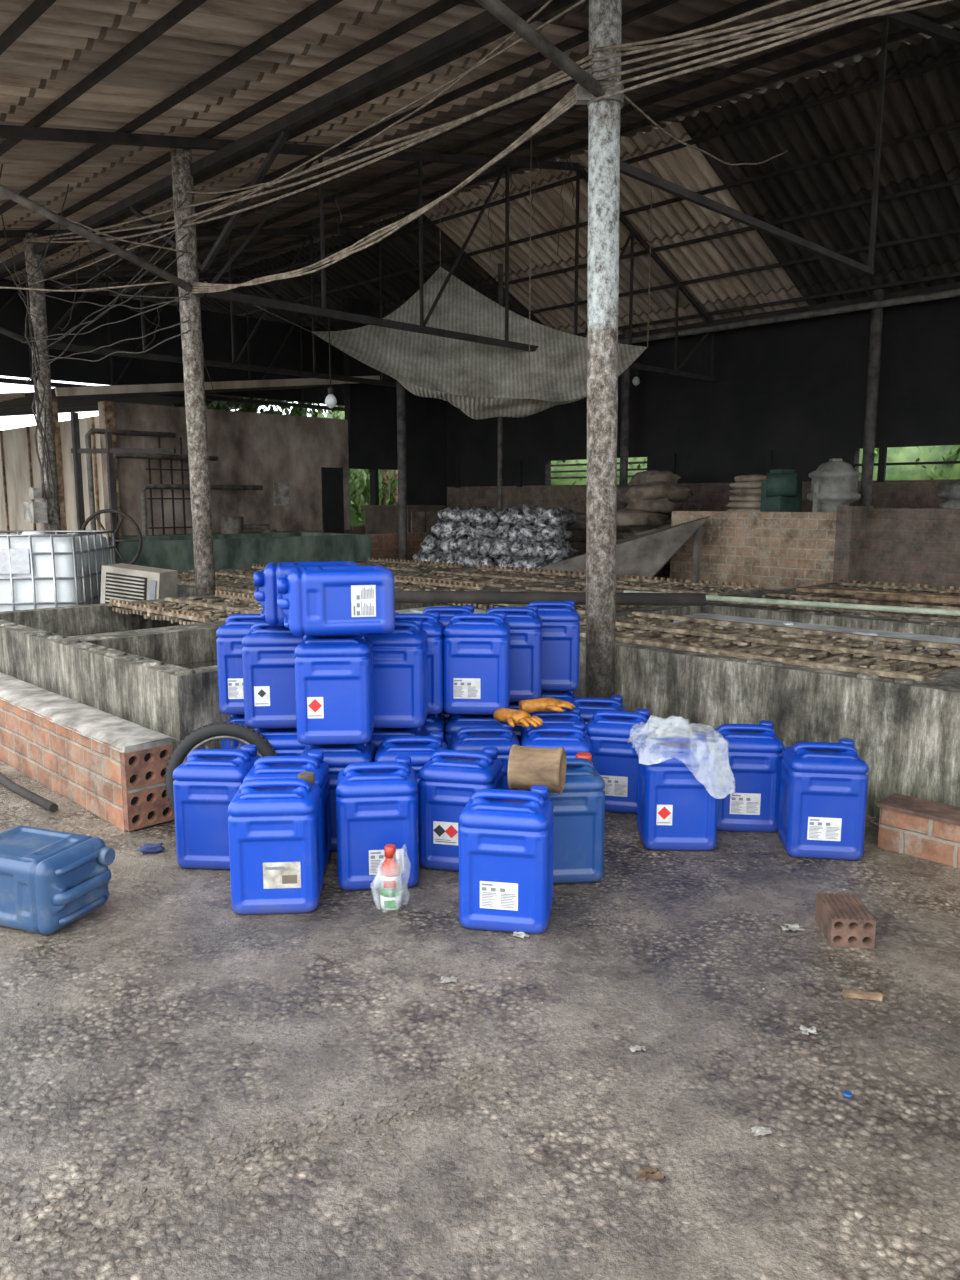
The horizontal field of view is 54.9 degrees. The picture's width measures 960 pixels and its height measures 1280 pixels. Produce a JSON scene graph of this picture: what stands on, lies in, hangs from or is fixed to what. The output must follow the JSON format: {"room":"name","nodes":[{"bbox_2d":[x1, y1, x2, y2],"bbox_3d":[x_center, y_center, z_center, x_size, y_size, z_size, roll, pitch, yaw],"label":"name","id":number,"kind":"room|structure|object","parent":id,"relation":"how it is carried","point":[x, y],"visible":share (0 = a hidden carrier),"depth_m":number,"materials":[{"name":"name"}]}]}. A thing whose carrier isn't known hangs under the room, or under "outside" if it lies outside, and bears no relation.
{"room":"industrial storage shed","nodes":[
{"label":"industrial storage shed","id":0,"kind":"room"},
{"bbox_2d":[0,279,343,405],"bbox_3d":[-5.109,-4.566,14.345,0.050,1.300,9.400,9,12,44],"label":"roof truss","id":1,"kind":"object","parent":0,"point":[266,341],"visible":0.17,"depth_m":14.36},
{"bbox_2d":[0,401,350,536],"bbox_3d":[-5.537,-2.347,15.786,5.600,2.680,4.060,9,12,44],"label":"wall","id":2,"kind":"structure","parent":0,"point":[301,463],"depth_m":13.90,"materials":[{"name":"paint"}]},
{"bbox_2d":[55,376,379,395],"bbox_3d":[-3.430,-3.632,13.146,3.650,0.709,3.650,0,9,0],"label":"fascia","id":3,"kind":"object","parent":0,"point":[116,389],"depth_m":12.53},
{"bbox_2d":[342,297,446,533],"bbox_3d":[-1.414,-3.347,15.978,2.150,4.600,0.150,-9,12,-44],"label":"wall","id":4,"kind":"structure","parent":0,"point":[370,409],"depth_m":15.71,"materials":[{"name":"brick"}]},
{"bbox_2d":[0,760,959,1279],"bbox_3d":[0.000,-0.430,12.071,60.000,0.001,60.000,0,9,0],"label":"ground","id":5,"kind":"structure","parent":0,"point":[87,1098],"depth_m":2.26,"materials":[{"name":"concrete"}]},
{"bbox_2d":[24,233,60,533],"bbox_3d":[-4.674,-2.193,9.959,0.173,4.118,0.173,0,9,0],"label":"concrete pillar","id":6,"kind":"structure","parent":5,"relation":"on","point":[37,301],"depth_m":9.81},
{"bbox_2d":[0,825,114,934],"bbox_3d":[-1.481,0.800,3.101,0.440,0.245,0.290,3,9,20],"label":"jerrycan","id":7,"kind":"object","parent":5,"relation":"on","point":[50,880],"visible":1,"depth_m":2.98,"materials":[{"name":"blue plastic"}]},
{"bbox_2d":[0,530,115,611],"bbox_3d":[-3.780,-0.367,7.913,1.022,1.120,1.021,-1,9,-4],"label":"tank","id":8,"kind":"object","parent":5,"relation":"on","point":[39,569],"visible":0.55,"depth_m":7.44,"materials":[{"name":"plastic"}]},
{"bbox_2d":[0,672,179,830],"bbox_3d":[-3.978,0.222,6.495,0.277,0.378,7.340,-8,12,-44],"label":"brick wall","id":9,"kind":"structure","parent":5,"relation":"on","point":[113,767],"depth_m":4.17,"materials":[{"name":"brick"}]},
{"bbox_2d":[70,412,175,564],"bbox_3d":[-3.810,-1.273,9.957,1.100,2.300,0.170,0,9,0],"label":"stand","id":10,"kind":"object","parent":5,"relation":"on","point":[76,450],"visible":0.66,"depth_m":9.88,"materials":[{"name":"metal"}]},
{"bbox_2d":[0,590,262,692],"bbox_3d":[-2.263,0.080,6.520,1.700,0.651,2.060,9,12,44],"label":"concrete vat","id":11,"kind":"object","parent":5,"relation":"on","point":[27,636],"visible":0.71,"depth_m":6.55,"materials":[{"name":"concrete"}]},
{"bbox_2d":[100,563,177,603],"bbox_3d":[-2.812,-0.403,7.614,0.557,0.432,0.303,2,9,12],"label":"air conditioner","id":12,"kind":"object","parent":5,"relation":"on","point":[121,581],"visible":0.75,"depth_m":7.48,"materials":[{"name":"white plastic"}]},
{"bbox_2d":[52,624,230,750],"bbox_3d":[-1.145,0.247,5.415,1.460,0.651,2.060,9,12,44],"label":"concrete vat","id":13,"kind":"object","parent":5,"relation":"on","point":[165,682],"visible":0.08,"depth_m":4.65,"materials":[{"name":"concrete"}]},
{"bbox_2d":[146,437,192,535],"bbox_3d":[-4.243,-1.715,13.042,0.030,2.250,0.900,9,12,44],"label":"metal rack","id":14,"kind":"object","parent":5,"relation":"on","point":[149,468],"visible":0.39,"depth_m":12.88,"materials":[{"name":"metal"}]},
{"bbox_2d":[85,428,276,536],"bbox_3d":[-4.016,-1.699,12.792,2.652,2.294,0.326,-7,11,-39],"label":"pipes","id":15,"kind":"object","parent":5,"relation":"on","point":[229,524],"visible":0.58,"depth_m":12.32,"materials":[{"name":"grey metal"}]},
{"bbox_2d":[170,148,215,595],"bbox_3d":[-2.330,-1.835,7.589,0.209,4.120,0.163,0,9,0],"label":"concrete pillar","id":16,"kind":"structure","parent":5,"relation":"on","point":[181,159],"depth_m":7.49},
{"bbox_2d":[173,744,260,869],"bbox_3d":[-1.000,0.634,3.565,0.290,0.440,0.245,1,9,4],"label":"jerrycan","id":17,"kind":"object","parent":5,"relation":"on","point":[206,783],"visible":0.69,"depth_m":3.46,"materials":[{"name":"plastic"}]},
{"bbox_2d":[164,722,276,810],"bbox_3d":[-1.060,0.576,3.829,0.472,0.471,0.120,-1,9,-7],"label":"wheel","id":18,"kind":"object","parent":5,"relation":"on","point":[243,734],"visible":0.4,"depth_m":3.81,"materials":[{"name":"rubber"}]},
{"bbox_2d":[177,564,265,597],"bbox_3d":[-2.581,-0.390,9.631,2.000,0.651,1.900,9,12,44],"label":"concrete vat","id":19,"kind":"object","parent":5,"relation":"on","point":[186,584],"visible":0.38,"depth_m":9.31,"materials":[{"name":"concrete"}]},
{"bbox_2d":[104,532,370,571],"bbox_3d":[-3.288,-0.883,11.988,3.500,0.920,1.600,-9,12,-44],"label":"wall","id":20,"kind":"structure","parent":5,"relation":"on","point":[237,550],"depth_m":11.49,"materials":[{"name":"green concrete"}]},
{"bbox_2d":[221,714,255,749],"bbox_3d":[-1.017,0.531,4.250,0.290,0.440,0.245,0,9,-1],"label":"jerrycan","id":21,"kind":"object","parent":5,"relation":"on","point":[239,719],"visible":0.07,"depth_m":4.12,"materials":[{"name":"plastic"}]},
{"bbox_2d":[216,614,265,714],"bbox_3d":[-1.020,0.099,4.182,0.290,0.440,0.245,0,9,-3],"label":"jerrycan","id":22,"kind":"object","parent":21,"relation":"on","point":[230,635],"visible":0.48,"depth_m":4.07,"materials":[{"name":"plastic"}]},
{"bbox_2d":[228,771,322,914],"bbox_3d":[-0.700,0.691,3.189,0.290,0.440,0.245,-1,9,-4],"label":"jerrycan","id":23,"kind":"object","parent":5,"relation":"on","point":[275,824],"visible":1,"depth_m":3.08,"materials":[{"name":"plastic"}]},
{"bbox_2d":[255,728,306,755],"bbox_3d":[-0.842,0.568,4.003,0.290,0.440,0.245,0,9,-2],"label":"jerrycan","id":24,"kind":"object","parent":5,"relation":"on","point":[284,741],"visible":0.11,"depth_m":3.87,"materials":[{"name":"plastic"}]},
{"bbox_2d":[242,621,303,728],"bbox_3d":[-0.845,0.136,3.935,0.290,0.440,0.245,-1,9,-4],"label":"jerrycan","id":25,"kind":"object","parent":24,"relation":"on","point":[268,655],"visible":0.56,"depth_m":3.82,"materials":[{"name":"plastic"}]},
{"bbox_2d":[254,561,359,625],"bbox_3d":[-0.720,-0.198,3.872,0.440,0.245,0.290,-2,9,-12],"label":"jerrycan","id":26,"kind":"object","parent":25,"relation":"on","point":[265,580],"visible":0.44,"depth_m":3.72,"materials":[{"name":"plastic"}]},
{"bbox_2d":[172,397,397,525],"bbox_3d":[-2.527,-3.498,21.277,9.639,4.380,2.515,-8,12,-44],"label":"hedge","id":27,"kind":"object","parent":5,"relation":"on","point":[359,479],"visible":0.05,"depth_m":20.47,"materials":[{"name":"green plant"}]},
{"bbox_2d":[243,750,330,874],"bbox_3d":[-0.720,0.648,3.471,0.290,0.440,0.245,0,9,-2],"label":"jerrycan","id":28,"kind":"object","parent":5,"relation":"on","point":[267,767],"visible":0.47,"depth_m":3.42,"materials":[{"name":"plastic"}]},
{"bbox_2d":[301,740,375,850],"bbox_3d":[-0.572,0.607,3.746,0.290,0.440,0.245,0,9,-1],"label":"jerrycan","id":29,"kind":"object","parent":5,"relation":"on","point":[338,757],"visible":0.2,"depth_m":3.63,"materials":[{"name":"plastic"}]},
{"bbox_2d":[294,634,373,744],"bbox_3d":[-0.575,0.175,3.678,0.290,0.440,0.245,0,9,-3],"label":"jerrycan","id":30,"kind":"object","parent":29,"relation":"on","point":[334,686],"visible":0.98,"depth_m":3.57,"materials":[{"name":"plastic"}]},
{"bbox_2d":[277,566,394,635],"bbox_3d":[-0.565,-0.156,3.595,0.440,0.245,0.290,-2,9,-12],"label":"jerrycan","id":31,"kind":"object","parent":30,"relation":"on","point":[332,600],"visible":1,"depth_m":3.47,"materials":[{"name":"plastic"}]},
{"bbox_2d":[194,576,500,595],"bbox_3d":[-1.167,-0.179,8.233,2.000,0.651,1.900,9,12,44],"label":"concrete vat","id":32,"kind":"object","parent":5,"relation":"on","point":[400,584],"visible":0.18,"depth_m":8.36,"materials":[{"name":"concrete"}]},
{"bbox_2d":[336,756,418,889],"bbox_3d":[-0.375,0.661,3.387,0.290,0.440,0.245,-1,9,-6],"label":"jerrycan","id":33,"kind":"object","parent":5,"relation":"on","point":[377,802],"visible":0.94,"depth_m":3.28,"materials":[{"name":"plastic"}]},
{"bbox_2d":[380,844,401,909],"bbox_3d":[-0.305,0.807,3.155,0.072,0.220,0.074,0,9,0],"label":"detergent bottle","id":34,"kind":"object","parent":5,"relation":"on","point":[390,872],"visible":1,"depth_m":3.13,"materials":[{"name":"red plastic"}]},
{"bbox_2d":[370,725,428,754],"bbox_3d":[-0.372,0.568,4.003,0.290,0.440,0.245,0,9,1],"label":"jerrycan","id":35,"kind":"object","parent":5,"relation":"on","point":[379,735],"visible":0.1,"depth_m":3.89,"materials":[{"name":"plastic"}]},
{"bbox_2d":[367,619,427,727],"bbox_3d":[-0.375,0.136,3.935,0.290,0.440,0.245,0,9,2],"label":"jerrycan","id":36,"kind":"object","parent":35,"relation":"on","point":[400,657],"visible":0.61,"depth_m":3.83,"materials":[{"name":"plastic"}]},
{"bbox_2d":[371,532,430,561],"bbox_3d":[-1.220,-1.124,13.650,0.150,0.900,1.200,9,12,44],"label":"brick wall","id":37,"kind":"structure","parent":5,"relation":"on","point":[383,545],"depth_m":13.46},
{"bbox_2d":[397,381,406,559],"bbox_3d":[-1.096,-2.091,13.021,0.122,3.000,0.122,0,9,0],"label":"steel post","id":38,"kind":"object","parent":5,"relation":"on","point":[401,414],"visible":0.77,"depth_m":12.93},
{"bbox_2d":[361,505,444,534],"bbox_3d":[-1.273,-1.573,15.281,1.200,1.300,0.800,9,12,44],"label":"cabinet","id":39,"kind":"object","parent":5,"relation":"on","point":[379,519],"visible":0.43,"depth_m":14.89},
{"bbox_2d":[374,731,447,848],"bbox_3d":[-0.275,0.604,3.763,0.290,0.440,0.245,0,9,-2],"label":"jerrycan","id":40,"kind":"object","parent":5,"relation":"on","point":[420,749],"visible":0.27,"depth_m":3.66,"materials":[{"name":"plastic"}]},
{"bbox_2d":[354,557,476,574],"bbox_3d":[-1.308,-0.580,10.890,2.000,0.651,1.700,9,12,44],"label":"concrete vat","id":41,"kind":"object","parent":5,"relation":"on","point":[399,566],"visible":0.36,"depth_m":10.98,"materials":[{"name":"concrete"}]},
{"bbox_2d":[423,713,444,741],"bbox_3d":[-0.307,0.531,4.250,0.290,0.440,0.245,0,9,0],"label":"jerrycan","id":42,"kind":"object","parent":5,"relation":"on","point":[433,722],"visible":0.07,"depth_m":4.13,"materials":[{"name":"plastic"}]},
{"bbox_2d":[395,612,443,713],"bbox_3d":[-0.310,0.099,4.182,0.290,0.440,0.245,0,9,0],"label":"jerrycan","id":43,"kind":"object","parent":42,"relation":"on","point":[434,628],"visible":0.27,"depth_m":4.08,"materials":[{"name":"plastic"}]},
{"bbox_2d":[418,747,502,870],"bbox_3d":[-0.070,0.637,3.545,0.290,0.440,0.245,2,9,12],"label":"jerrycan","id":44,"kind":"object","parent":5,"relation":"on","point":[448,780],"visible":0.67,"depth_m":3.45,"materials":[{"name":"plastic"}]},
{"bbox_2d":[445,714,500,749],"bbox_3d":[-0.009,0.531,4.250,0.290,0.440,0.245,0,9,2],"label":"jerrycan","id":45,"kind":"object","parent":5,"relation":"on","point":[455,722],"visible":0.2,"depth_m":4.13,"materials":[{"name":"plastic"}]},
{"bbox_2d":[443,612,509,714],"bbox_3d":[-0.012,0.099,4.182,0.290,0.440,0.245,1,9,4],"label":"jerrycan","id":46,"kind":"object","parent":45,"relation":"on","point":[476,647],"visible":0.99,"depth_m":4.07,"materials":[{"name":"plastic"}]},
{"bbox_2d":[0,820,959,1279],"bbox_3d":[-0.824,0.982,2.722,4.921,0.007,2.612,3,9,18],"label":"pebbles","id":47,"kind":"object","parent":5,"relation":"on","point":[389,1116],"visible":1,"depth_m":1.98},
{"bbox_2d":[450,722,519,789],"bbox_3d":[0.020,0.581,3.921,0.290,0.440,0.245,0,9,-3],"label":"jerrycan","id":48,"kind":"object","parent":5,"relation":"on","point":[502,737],"visible":0.25,"depth_m":3.81,"materials":[{"name":"plastic"}]},
{"bbox_2d":[412,503,579,569],"bbox_3d":[0.204,-1.088,12.063,3.181,1.380,1.232,8,12,43],"label":"pile","id":49,"kind":"object","parent":5,"relation":"on","point":[535,537],"visible":0.52,"depth_m":11.86,"materials":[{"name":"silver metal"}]},
{"bbox_2d":[497,264,502,510],"bbox_3d":[0.283,-2.886,13.008,0.071,4.578,0.071,0,9,0],"label":"steel post","id":50,"kind":"object","parent":5,"relation":"on","point":[500,266],"visible":0.42,"depth_m":13.00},
{"bbox_2d":[394,565,616,588],"bbox_3d":[0.106,-0.369,9.491,2.000,0.651,1.700,9,12,44],"label":"concrete vat","id":51,"kind":"object","parent":5,"relation":"on","point":[491,577],"visible":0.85,"depth_m":9.48,"materials":[{"name":"concrete"}]},
{"bbox_2d":[459,785,553,933],"bbox_3d":[0.090,0.711,3.061,0.290,0.440,0.245,2,9,10],"label":"jerrycan","id":52,"kind":"object","parent":5,"relation":"on","point":[506,837],"visible":1,"depth_m":2.96,"materials":[{"name":"plastic"}]},
{"bbox_2d":[507,744,565,793],"bbox_3d":[0.200,0.447,3.208,0.180,0.160,0.160,2,9,14],"label":"container","id":53,"kind":"object","parent":52,"relation":"on","point":[528,767],"visible":0.97,"depth_m":3.15,"materials":[{"name":"brown cardboard"}]},
{"bbox_2d":[509,702,529,745],"bbox_3d":[0.153,0.492,4.507,0.290,0.440,0.245,0,9,1],"label":"jerrycan","id":54,"kind":"object","parent":5,"relation":"on","point":[512,705],"visible":0.06,"depth_m":4.39,"materials":[{"name":"plastic"}]},
{"bbox_2d":[486,606,541,701],"bbox_3d":[0.150,0.060,4.439,0.290,0.440,0.245,0,9,3],"label":"jerrycan","id":55,"kind":"object","parent":54,"relation":"on","point":[525,632],"visible":0.51,"depth_m":4.33,"materials":[{"name":"plastic"}]},
{"bbox_2d":[395,589,662,617],"bbox_3d":[0.163,0.033,6.920,1.760,0.624,1.900,9,12,44],"label":"concrete vat","id":56,"kind":"object","parent":5,"relation":"on","point":[400,608],"visible":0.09,"depth_m":7.05,"materials":[{"name":"concrete"}]},
{"bbox_2d":[395,591,705,605],"bbox_3d":[0.389,-0.295,6.499,2.343,0.086,0.090,1,9,5],"label":"pipe","id":57,"kind":"object","parent":56,"relation":"on","point":[459,597],"visible":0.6,"depth_m":6.46,"materials":[{"name":"metal"}]},
{"bbox_2d":[521,707,587,741],"bbox_3d":[0.335,0.537,4.208,0.290,0.440,0.245,0,9,0],"label":"jerrycan","id":58,"kind":"object","parent":5,"relation":"on","point":[565,718],"visible":0.17,"depth_m":4.16,"materials":[{"name":"plastic"}]},
{"bbox_2d":[521,722,591,757],"bbox_3d":[0.320,0.581,3.921,0.290,0.440,0.245,0,9,3],"label":"jerrycan","id":59,"kind":"object","parent":5,"relation":"on","point":[574,739],"visible":0.21,"depth_m":3.81,"materials":[{"name":"plastic"}]},
{"bbox_2d":[541,691,576,710],"bbox_3d":[0.358,0.454,4.759,0.290,0.440,0.245,0,9,1],"label":"jerrycan","id":60,"kind":"object","parent":5,"relation":"on","point":[569,696],"visible":0.12,"depth_m":4.64,"materials":[{"name":"plastic"}]},
{"bbox_2d":[527,600,579,690],"bbox_3d":[0.355,0.022,4.691,0.290,0.440,0.245,0,9,3],"label":"jerrycan","id":61,"kind":"object","parent":60,"relation":"on","point":[560,619],"visible":0.6,"depth_m":4.58,"materials":[{"name":"plastic"}]},
{"bbox_2d":[522,752,604,883],"bbox_3d":[0.300,0.654,3.436,0.290,0.440,0.245,-1,9,-5],"label":"jerrycan","id":62,"kind":"object","parent":5,"relation":"on","point":[579,811],"visible":0.62,"depth_m":3.33,"materials":[{"name":"plastic"}]},
{"bbox_2d":[566,695,625,725],"bbox_3d":[0.560,0.495,4.484,0.290,0.440,0.245,1,9,8],"label":"jerrycan","id":63,"kind":"object","parent":5,"relation":"on","point":[589,707],"visible":0.16,"depth_m":4.43,"materials":[{"name":"plastic"}]},
{"bbox_2d":[585,0,621,697],"bbox_3d":[0.622,-1.396,4.691,0.206,4.120,0.158,0,9,0],"label":"concrete pillar","id":64,"kind":"structure","parent":5,"relation":"on","point":[604,15],"depth_m":4.63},
{"bbox_2d":[586,709,652,813],"bbox_3d":[0.630,0.539,4.198,0.290,0.440,0.245,2,9,14],"label":"jerrycan","id":65,"kind":"object","parent":5,"relation":"on","point":[615,739],"visible":0.56,"depth_m":4.09,"materials":[{"name":"plastic"}]},
{"bbox_2d":[532,516,709,582],"bbox_3d":[1.524,-0.754,10.136,1.749,1.220,0.918,-2,9,-15],"label":"leaning board","id":66,"kind":"object","parent":5,"relation":"on","point":[645,554],"visible":0.55,"depth_m":9.92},
{"bbox_2d":[619,329,629,507],"bbox_3d":[2.121,-2.593,13.625,0.122,3.812,0.122,0,9,0],"label":"steel post","id":67,"kind":"object","parent":5,"relation":"on","point":[625,393],"visible":0.51,"depth_m":13.50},
{"bbox_2d":[565,470,701,580],"bbox_3d":[2.015,-1.435,12.896,1.907,1.803,3.824,-3,9,-20],"label":"sacks","id":68,"kind":"object","parent":5,"relation":"on","point":[650,498],"visible":0.32,"depth_m":11.52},
{"bbox_2d":[511,575,776,600],"bbox_3d":[1.435,-0.170,8.177,1.760,0.651,1.700,9,12,44],"label":"concrete vat","id":69,"kind":"object","parent":5,"relation":"on","point":[632,583],"visible":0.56,"depth_m":8.28,"materials":[{"name":"concrete"}]},
{"bbox_2d":[441,923,886,1179],"bbox_3d":[0.515,1.022,2.403,1.258,0.008,1.272,0,9,0],"label":"scraps","id":70,"kind":"object","parent":5,"relation":"on","point":[644,1173],"visible":1,"depth_m":2.35,"materials":[{"name":"paper"}]},
{"bbox_2d":[637,732,718,850],"bbox_3d":[0.800,0.606,3.753,0.290,0.440,0.245,0,9,2],"label":"jerrycan","id":71,"kind":"object","parent":5,"relation":"on","point":[676,811],"visible":0.88,"depth_m":3.65,"materials":[{"name":"plastic"}]},
{"bbox_2d":[638,717,734,797],"bbox_3d":[0.808,0.465,3.734,0.419,0.330,0.356,0,9,0],"label":"plastic bag","id":72,"kind":"object","parent":71,"relation":"on","point":[701,777],"visible":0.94,"depth_m":3.58,"materials":[{"name":"white"}]},
{"bbox_2d":[708,720,784,832],"bbox_3d":[1.130,0.575,3.960,0.290,0.440,0.245,1,9,6],"label":"jerrycan","id":73,"kind":"object","parent":5,"relation":"on","point":[753,751],"visible":0.73,"depth_m":3.85,"materials":[{"name":"plastic"}]},
{"bbox_2d":[551,445,959,484],"bbox_3d":[7.606,-2.196,14.407,19.264,3.682,2.915,8,12,44],"label":"hedge","id":74,"kind":"object","parent":5,"relation":"on","point":[943,452],"visible":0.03,"depth_m":14.05,"materials":[{"name":"green plant"}]},
{"bbox_2d":[573,603,959,817],"bbox_3d":[1.789,0.245,5.522,2.540,0.624,2.200,9,12,44],"label":"concrete vat","id":75,"kind":"object","parent":5,"relation":"on","point":[878,684],"visible":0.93,"depth_m":4.59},
{"bbox_2d":[623,590,959,615],"bbox_3d":[3.545,-0.120,5.574,5.886,0.038,0.074,6,10,35],"label":"pipe","id":76,"kind":"object","parent":75,"relation":"on","point":[933,611],"visible":0.81,"depth_m":6.35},
{"bbox_2d":[670,506,959,589],"bbox_3d":[5.462,-0.517,8.235,1.450,1.320,7.900,-9,12,-44],"label":"brick wall","id":77,"kind":"structure","parent":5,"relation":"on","point":[771,550],"depth_m":9.23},
{"bbox_2d":[726,474,766,511],"bbox_3d":[3.266,-1.690,10.784,0.822,0.478,0.488,8,12,43],"label":"sacks","id":78,"kind":"object","parent":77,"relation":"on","point":[747,497],"visible":0.52,"depth_m":10.67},
{"bbox_2d":[760,469,802,511],"bbox_3d":[3.336,-1.633,10.260,0.415,0.510,0.530,5,10,29],"label":"motor","id":79,"kind":"object","parent":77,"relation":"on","point":[781,491],"visible":0.94,"depth_m":10.14,"materials":[{"name":"paint"}]},
{"bbox_2d":[807,459,861,511],"bbox_3d":[3.783,-1.625,9.874,0.544,0.610,0.544,0,9,0],"label":"mill","id":80,"kind":"object","parent":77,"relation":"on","point":[834,483],"visible":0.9,"depth_m":9.69,"materials":[{"name":"paint"}]},
{"bbox_2d":[778,738,868,859],"bbox_3d":[1.355,0.619,3.664,0.290,0.440,0.245,1,9,8],"label":"jerrycan","id":81,"kind":"object","parent":5,"relation":"on","point":[824,785],"visible":1,"depth_m":3.56,"materials":[{"name":"plastic"}]},
{"bbox_2d":[706,579,959,624],"bbox_3d":[3.415,-0.012,7.128,2.540,0.651,2.400,9,12,44],"label":"concrete vat","id":82,"kind":"object","parent":5,"relation":"on","point":[786,594],"visible":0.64,"depth_m":7.17,"materials":[{"name":"concrete"}]},
{"bbox_2d":[815,892,875,948],"bbox_3d":[1.170,0.898,2.968,0.132,0.096,0.190,1,9,6],"label":"brick","id":83,"kind":"object","parent":5,"relation":"on","point":[844,920],"visible":1,"depth_m":2.90,"materials":[{"name":"brick"}]},
{"bbox_2d":[860,289,884,505],"bbox_3d":[4.667,-2.212,11.108,0.132,3.812,0.132,0,9,0],"label":"steel post","id":84,"kind":"object","parent":5,"relation":"on","point":[878,294],"visible":0.58,"depth_m":10.96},
{"bbox_2d":[877,793,959,868],"bbox_3d":[3.553,1.018,1.881,0.180,0.185,5.390,-9,12,-44],"label":"brick wall","id":85,"kind":"structure","parent":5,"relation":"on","point":[928,830],"depth_m":3.60,"materials":[{"name":"brick"}]},
{"bbox_2d":[933,684,959,806],"bbox_3d":[3.500,0.501,3.830,2.300,0.624,2.200,9,12,44],"label":"concrete vat","id":86,"kind":"object","parent":5,"relation":"on","point":[947,775],"visible":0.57,"depth_m":3.83,"materials":[{"name":"concrete"}]},
{"bbox_3d":[5.127,0.257,5.438,3.323,0.624,3.323,0,9,0],"label":"concrete vat","id":87,"kind":"object","parent":5,"relation":"on","visible":0},
{"bbox_2d":[855,592,959,604],"bbox_3d":[4.861,-0.121,5.548,4.966,0.048,0.108,6,11,35],"label":"pipe","id":88,"kind":"object","parent":87,"relation":"on","point":[869,596],"visible":1,"depth_m":6.74,"materials":[{"name":"brown metal"}]},
{"bbox_2d":[0,0,959,409],"bbox_3d":[-0.938,-4.438,9.823,28.000,1.502,10.682,9,12,44],"label":"roof","id":89,"kind":"structure","parent":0,"point":[37,8],"depth_m":8.00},
{"bbox_2d":[0,272,344,410],"bbox_3d":[-5.232,-4.810,14.005,7.682,2.106,7.682,0,9,0],"label":"roof truss","id":90,"kind":"object","parent":89,"relation":"attached to","point":[106,280],"depth_m":14.50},
{"bbox_2d":[0,228,433,386],"bbox_3d":[-2.758,-4.440,11.558,7.682,2.106,7.682,0,9,0],"label":"roof truss","id":91,"kind":"object","parent":89,"relation":"attached to","point":[309,232],"depth_m":11.41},
{"bbox_2d":[0,151,575,497],"bbox_3d":[-2.360,-3.042,9.283,6.069,3.203,3.721,-4,9,-24],"label":"wires","id":92,"kind":"object","parent":89,"relation":"hanging from","point":[35,363],"visible":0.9,"depth_m":8.79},
{"bbox_2d":[0,0,588,280],"bbox_3d":[-6.894,-4.529,11.222,17.600,0.959,4.500,9,12,44],"label":"roof slope","id":93,"kind":"object","parent":89,"relation":"attached to","point":[71,39],"visible":0.54,"depth_m":6.28,"materials":[{"name":"metal"}]},
{"bbox_2d":[144,208,544,408],"bbox_3d":[-3.907,-5.755,17.849,12.300,1.636,3.550,9,12,44],"label":"roof slope","id":94,"kind":"object","parent":89,"relation":"attached to","point":[363,265],"visible":0.13,"depth_m":14.35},
{"bbox_2d":[0,125,718,381],"bbox_3d":[-0.283,-4.070,9.111,7.682,2.106,7.682,0,9,0],"label":"roof truss","id":95,"kind":"object","parent":89,"relation":"attached to","point":[6,131],"depth_m":8.78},
{"bbox_2d":[52,39,798,299],"bbox_3d":[-4.278,-5.662,13.697,17.600,0.679,3.100,9,12,44],"label":"roof slope","id":96,"kind":"object","parent":89,"relation":"attached to","point":[543,103],"visible":0.31,"depth_m":9.50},
{"bbox_2d":[204,137,652,419],"bbox_3d":[-0.508,-3.513,8.621,2.688,2.771,4.113,6,10,34],"label":"tarp","id":97,"kind":"object","parent":89,"relation":"hanging from","point":[484,381],"visible":0.9,"depth_m":9.96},
{"bbox_2d":[0,0,951,293],"bbox_3d":[-0.337,-3.318,6.803,11.678,1.528,5.437,5,10,29],"label":"cable bundle","id":98,"kind":"object","parent":89,"relation":"attached to","point":[568,101],"visible":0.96,"depth_m":4.79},
{"bbox_2d":[0,0,959,345],"bbox_3d":[1.897,-3.683,10.301,18.127,1.017,17.420,0,9,0],"label":"beams","id":99,"kind":"structure","parent":89,"relation":"attached to","point":[497,13],"depth_m":6.48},
{"bbox_2d":[418,122,808,337],"bbox_3d":[1.856,-4.893,12.150,4.000,1.642,3.550,9,12,44],"label":"roof slope","id":100,"kind":"object","parent":89,"relation":"attached to","point":[686,167],"visible":0.58,"depth_m":11.66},
{"bbox_2d":[618,289,959,343],"bbox_3d":[4.950,-3.833,10.362,16.300,0.076,0.080,9,12,44],"label":"pipe","id":101,"kind":"object","parent":89,"relation":"attached to","point":[956,292],"visible":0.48,"depth_m":11.29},
{"bbox_2d":[679,27,959,304],"bbox_3d":[7.407,-4.063,6.662,11.700,1.636,3.550,9,12,44],"label":"roof slope","id":102,"kind":"object","parent":89,"relation":"attached to","point":[928,100],"visible":0.71,"depth_m":9.39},
{"bbox_2d":[446,296,959,522],"bbox_3d":[5.957,-2.062,10.326,18.450,3.750,0.200,9,12,44],"label":"wall","id":103,"kind":"structure","parent":0,"point":[791,395],"depth_m":12.33,"materials":[{"name":"brick"}]},
{"bbox_2d":[460,0,959,78],"bbox_3d":[4.066,-3.504,2.438,12.657,1.560,12.657,0,9,0],"label":"corrugated roof","id":104,"kind":"object","parent":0,"point":[677,15],"depth_m":6.80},
{"bbox_2d":[620,0,959,275],"bbox_3d":[2.567,-3.649,6.292,7.682,2.095,7.682,0,9,0],"label":"roof truss","id":105,"kind":"object","parent":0,"point":[905,19],"depth_m":6.45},
{"label":"outside","id":106,"kind":"structure","parent":0,"visible":0},
{"bbox_2d":[0,375,377,415],"bbox_3d":[-5.728,-4.014,15.412,5.100,0.650,6.500,-9,12,-44],"label":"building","id":107,"kind":"structure","parent":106,"point":[77,403],"depth_m":14.89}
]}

